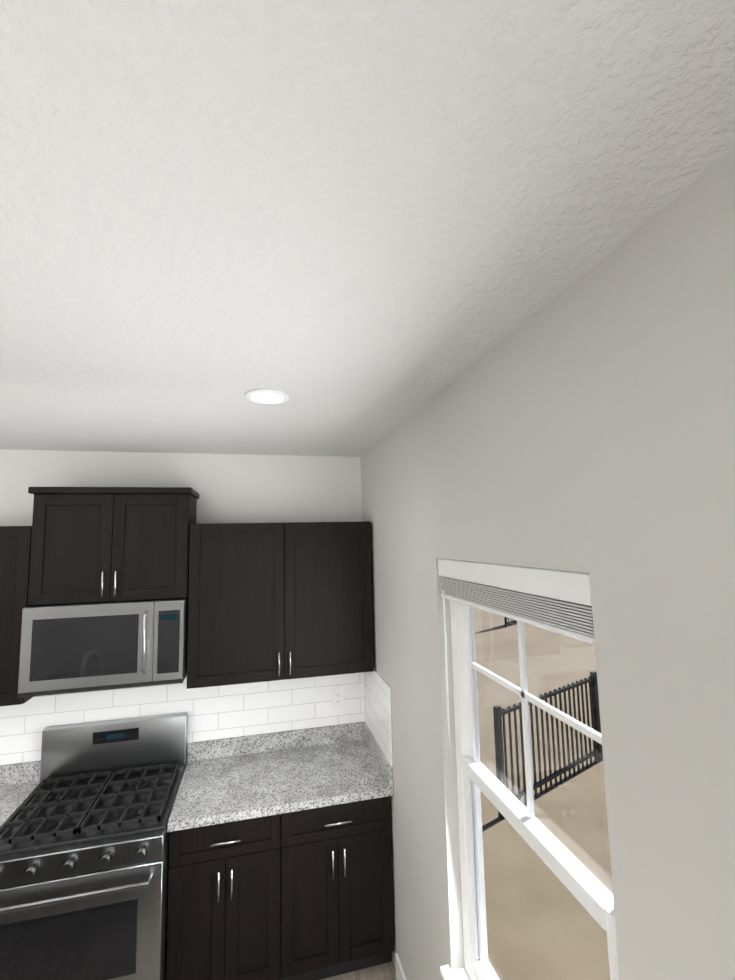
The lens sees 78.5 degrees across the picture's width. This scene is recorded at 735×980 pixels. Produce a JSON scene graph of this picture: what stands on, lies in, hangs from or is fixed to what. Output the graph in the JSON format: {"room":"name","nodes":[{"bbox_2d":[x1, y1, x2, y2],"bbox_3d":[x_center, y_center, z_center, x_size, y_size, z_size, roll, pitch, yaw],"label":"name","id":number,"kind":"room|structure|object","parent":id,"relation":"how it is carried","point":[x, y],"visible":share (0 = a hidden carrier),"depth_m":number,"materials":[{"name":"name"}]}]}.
{"room":"kitchen","nodes":[
{"label":"kitchen","id":0,"kind":"room"},
{"bbox_2d":[0,781,39,827],"bbox_3d":[-2.336,1.621,2.105,1.184,0.040,0.630,0,-6,-14],"label":"countertop","id":1,"kind":"structure","parent":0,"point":[12,797],"depth_m":2.38,"materials":[{"name":"grey stone"}]},
{"bbox_2d":[0,449,361,525],"bbox_3d":[-3.259,1.156,2.327,6.940,2.810,0.120,0,-6,-14],"label":"wall","id":2,"kind":"structure","parent":0,"point":[236,488],"depth_m":2.94,"materials":[{"name":"white paint"}]},
{"bbox_2d":[0,526,27,705],"bbox_3d":[-2.370,0.657,2.356,1.158,0.910,0.322,0,-6,-14],"label":"upper cabinet","id":3,"kind":"object","parent":2,"relation":"attached to","point":[12,538],"depth_m":2.34,"materials":[{"name":"brown wood"}]},
{"bbox_2d":[8,587,194,705],"bbox_3d":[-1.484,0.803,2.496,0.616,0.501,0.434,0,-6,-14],"label":"microwave","id":4,"kind":"object","parent":2,"relation":"attached to","point":[105,588],"depth_m":2.33,"materials":[{"name":"silver metal"}]},
{"bbox_2d":[24,487,198,590],"bbox_3d":[-1.432,0.311,2.613,0.776,0.620,0.337,0,-6,-14],"label":"upper cabinet","id":5,"kind":"object","parent":2,"relation":"attached to","point":[78,537],"depth_m":2.45,"materials":[{"name":"brown wood"}]},
{"bbox_2d":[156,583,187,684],"bbox_3d":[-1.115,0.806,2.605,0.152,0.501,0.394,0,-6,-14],"label":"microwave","id":6,"kind":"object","parent":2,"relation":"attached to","point":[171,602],"depth_m":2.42,"materials":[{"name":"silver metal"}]},
{"bbox_2d":[0,721,363,784],"bbox_3d":[-1.496,1.587,2.626,3.061,0.100,0.022,0,-6,-14],"label":"backsplash","id":7,"kind":"structure","parent":2,"relation":"attached to","point":[19,771],"depth_m":2.80,"materials":[{"name":"grey stone"}]},
{"bbox_2d":[187,519,373,688],"bbox_3d":[-0.526,0.664,2.801,1.068,0.910,0.322,0,-6,-14],"label":"upper cabinet","id":8,"kind":"object","parent":2,"relation":"attached to","point":[292,600],"depth_m":2.64,"materials":[{"name":"brown wood"}]},
{"bbox_2d":[321,956,395,979],"bbox_3d":[-2.390,2.216,-1.296,6.940,0.100,7.260,0,-6,-14],"label":"floor","id":9,"kind":"structure","parent":0,"point":[385,971],"depth_m":2.32,"materials":[{"name":"wood"}]},
{"bbox_2d":[0,712,187,979],"bbox_3d":[-1.366,1.913,2.238,0.756,1.205,0.742,0,-6,-14],"label":"range","id":10,"kind":"object","parent":9,"relation":"on","point":[84,854],"visible":1,"depth_m":2.01,"materials":[{"name":"silver metal"}]},
{"bbox_2d":[166,813,295,979],"bbox_3d":[-0.724,2.085,2.458,0.585,0.880,0.600,0,-6,-14],"label":"base cabinet","id":11,"kind":"object","parent":9,"relation":"on","point":[280,845],"depth_m":2.18,"materials":[{"name":"brown wood"}]},
{"bbox_2d":[168,737,393,832],"bbox_3d":[-0.476,1.628,2.554,1.111,0.040,0.630,0,-6,-14],"label":"countertop","id":12,"kind":"structure","parent":11,"relation":"on","point":[245,786],"depth_m":2.44,"materials":[{"name":"grey stone"}]},
{"bbox_2d":[296,797,393,979],"bbox_3d":[-0.247,2.087,2.573,0.641,0.880,0.600,0,-6,-14],"label":"base cabinet","id":13,"kind":"object","parent":9,"relation":"on","point":[345,922],"depth_m":2.31,"materials":[{"name":"brown wood"}]},
{"bbox_2d":[0,0,734,456],"bbox_3d":[-2.454,-0.677,-0.989,6.940,0.100,7.260,0,-6,-14],"label":"ceiling","id":14,"kind":"structure","parent":0,"point":[354,228],"depth_m":0.74,"materials":[{"name":"white paint"}]},
{"bbox_2d":[245,389,288,403],"bbox_3d":[-0.399,-0.370,1.791,0.170,0.012,0.170,0,-6,-14],"label":"recessed light","id":15,"kind":"object","parent":14,"relation":"in","point":[266,396],"visible":0.96,"depth_m":1.77,"materials":[{"name":"white paint"}]},
{"bbox_2d":[361,151,734,979],"bbox_3d":[0.879,0.781,-0.347,0.150,2.810,7.060,0,-6,-14],"label":"wall","id":16,"kind":"structure","parent":0,"point":[585,423],"depth_m":0.90,"materials":[{"name":"grey paint"}]},
{"bbox_2d":[364,721,391,784],"bbox_3d":[0.053,1.559,2.683,0.022,0.100,0.598,0,-6,-14],"label":"backsplash","id":17,"kind":"structure","parent":16,"relation":"attached to","point":[378,755],"depth_m":2.62,"materials":[{"name":"grey stone"}]},
{"bbox_2d":[395,953,406,979],"bbox_3d":[0.899,2.086,-0.804,0.013,0.118,6.430,0,-6,-14],"label":"baseboard","id":18,"kind":"structure","parent":16,"relation":"attached to","point":[400,974],"depth_m":2.22,"materials":[{"name":"white paint"}]},
{"bbox_2d":[440,964,469,979],"bbox_3d":[0.423,1.776,1.243,0.087,0.078,0.940,0,-6,-14],"label":"window sill","id":19,"kind":"structure","parent":16,"relation":"attached to","point":[447,972],"depth_m":1.66,"materials":[{"name":"white paint"}]},
{"bbox_2d":[450,600,618,979],"bbox_3d":[0.484,0.985,1.346,0.073,1.515,0.876,0,-6,-14],"label":"window","id":20,"kind":"structure","parent":16,"relation":"in","point":[583,884],"depth_m":1.50,"materials":[{"name":"white plastic"}]},
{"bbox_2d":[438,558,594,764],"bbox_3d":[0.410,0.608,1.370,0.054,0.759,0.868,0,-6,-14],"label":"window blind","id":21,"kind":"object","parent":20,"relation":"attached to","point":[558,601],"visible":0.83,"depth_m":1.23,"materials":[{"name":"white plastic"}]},
{"label":"outside","id":22,"kind":"structure","parent":0,"visible":0},
{"bbox_2d":[473,607,612,979],"bbox_3d":[153.067,27.857,260.053,417.360,0.210,600.000,0,-6,-14],"label":"ground","id":23,"kind":"structure","parent":22,"point":[554,813],"depth_m":5.28,"materials":[{"name":"beige"}]},
{"bbox_2d":[504,617,516,626],"bbox_3d":[21.483,5.737,32.334,45.035,1.370,0.070,5,-8,-43],"label":"fence","id":24,"kind":"object","parent":23,"relation":"on","point":[511,621],"depth_m":16.98,"materials":[{"name":"black metal"}]},
{"bbox_2d":[493,671,602,819],"bbox_3d":[10.579,3.841,11.932,22.035,1.300,0.070,3,-7,-35],"label":"railing","id":25,"kind":"object","parent":23,"relation":"on","point":[594,705],"depth_m":6.18,"materials":[{"name":"black metal"}]}
]}

